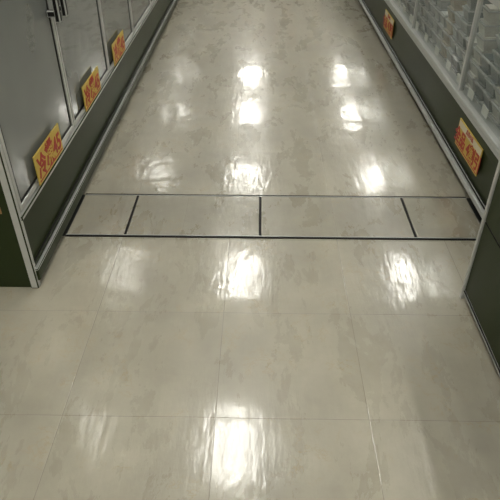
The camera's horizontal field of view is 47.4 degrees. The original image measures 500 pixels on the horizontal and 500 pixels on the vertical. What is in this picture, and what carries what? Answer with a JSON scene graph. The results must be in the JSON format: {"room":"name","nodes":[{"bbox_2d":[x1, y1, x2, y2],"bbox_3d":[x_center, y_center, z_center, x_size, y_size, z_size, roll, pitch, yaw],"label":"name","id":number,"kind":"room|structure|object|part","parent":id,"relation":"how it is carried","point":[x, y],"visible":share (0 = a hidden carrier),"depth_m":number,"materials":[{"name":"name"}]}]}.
{"room":"supermarket aisle","nodes":[
{"label":"supermarket aisle","id":0,"kind":"room"},
{"bbox_2d":[0,0,499,499],"bbox_3d":[0.274,-1.405,4.239,6.800,0.001,16.500,1,36,1],"label":"floor","id":1,"kind":"structure","parent":0,"point":[136,368],"depth_m":2.02,"materials":[{"name":"tile"}]},
{"bbox_2d":[0,0,177,287],"bbox_3d":[-1.112,-2.629,4.130,0.845,2.100,6.492,1,36,1],"label":"freezer","id":2,"kind":"object","parent":1,"relation":"on","point":[49,49],"visible":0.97,"depth_m":2.28,"materials":[{"name":"grey metal"}]},
{"bbox_3d":[-0.777,-0.988,1.772,0.075,1.622,0.696,1,36,1],"label":"door","id":3,"kind":"part","parent":2,"relation":"part of","materials":[{"name":"metal"}]},
{"bbox_2d":[33,123,62,185],"bbox_3d":[-0.773,-0.373,2.196,0.006,0.115,0.300,1,36,1],"label":"sale sign","id":4,"kind":"object","parent":2,"relation":"attached to","point":[45,157],"visible":1,"depth_m":2.18,"materials":[{"name":"yellow paper"}]},
{"bbox_3d":[-0.765,-1.410,2.344,0.075,1.622,0.714,1,36,1],"label":"door","id":5,"kind":"part","parent":2,"relation":"part of","materials":[{"name":"metal"}]},
{"bbox_2d":[81,66,100,111],"bbox_3d":[-0.761,-0.780,2.747,0.006,0.115,0.300,1,36,1],"label":"sale sign","id":6,"kind":"object","parent":2,"relation":"attached to","point":[91,87],"visible":1,"depth_m":2.73,"materials":[{"name":"yellow paper"}]},
{"bbox_3d":[-0.752,-1.837,2.924,0.075,1.622,0.714,1,36,1],"label":"door","id":7,"kind":"part","parent":2,"relation":"part of","materials":[{"name":"metal"}]},
{"bbox_2d":[111,30,124,65],"bbox_3d":[-0.750,-1.159,3.262,0.006,0.115,0.300,1,36,1],"label":"sale sign","id":8,"kind":"object","parent":2,"relation":"attached to","point":[118,46],"visible":1,"depth_m":3.24,"materials":[{"name":"yellow paper"}]},
{"bbox_3d":[-0.740,-2.265,3.503,0.075,1.622,0.714,1,36,1],"label":"door","id":9,"kind":"part","parent":2,"relation":"part of","materials":[{"name":"metal"}]},
{"bbox_2d":[65,193,479,240],"bbox_3d":[0.114,-0.153,2.538,1.783,0.004,0.349,1,36,1],"label":"floor","id":10,"kind":"structure","parent":1,"relation":"on","point":[98,215],"depth_m":2.52,"materials":[{"name":"beige tile"}]},
{"bbox_3d":[-0.654,-0.161,2.549,0.242,0.003,0.319,1,36,1],"label":"plate","id":11,"kind":"part","parent":10,"relation":"part of","materials":[{"name":"tile"}]},
{"bbox_3d":[-0.241,-0.157,2.543,0.562,0.003,0.319,1,36,1],"label":"plate","id":12,"kind":"part","parent":10,"relation":"part of","materials":[{"name":"tile"}]},
{"bbox_3d":[0.374,-0.150,2.534,0.646,0.003,0.319,1,36,1],"label":"plate","id":13,"kind":"part","parent":10,"relation":"part of","materials":[{"name":"tile"}]},
{"bbox_3d":[0.855,-0.145,2.527,0.296,0.003,0.319,1,36,1],"label":"plate","id":14,"kind":"part","parent":10,"relation":"part of","materials":[{"name":"tile"}]},
{"bbox_2d":[359,0,499,217],"bbox_3d":[1.493,-2.096,4.474,0.913,0.835,6.480,1,36,1],"label":"case","id":15,"kind":"object","parent":1,"relation":"on","point":[446,53],"visible":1,"depth_m":2.92,"materials":[{"name":"green metal"}]},
{"bbox_2d":[383,9,393,38],"bbox_3d":[1.042,-1.706,4.294,0.006,0.130,0.378,1,36,1],"label":"sale sign","id":16,"kind":"object","parent":15,"relation":"attached to","point":[388,22],"visible":1,"depth_m":4.28,"materials":[{"name":"paper"}]},
{"bbox_2d":[454,118,482,175],"bbox_3d":[1.006,-0.483,2.636,0.006,0.130,0.378,1,36,1],"label":"sale sign","id":17,"kind":"object","parent":15,"relation":"attached to","point":[469,147],"visible":1,"depth_m":2.62,"materials":[{"name":"yellow paper"}]},
{"bbox_2d":[460,158,499,376],"bbox_3d":[1.309,0.690,0.854,1.124,0.645,2.610,1,36,1],"label":"case","id":18,"kind":"object","parent":1,"relation":"on","point":[481,285],"visible":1,"depth_m":1.86,"materials":[{"name":"green metal"}]},
{"bbox_3d":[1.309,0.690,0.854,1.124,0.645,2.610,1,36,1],"label":"trim","id":19,"kind":"part","parent":18,"relation":"part of","materials":[{"name":"metal"}]}
]}

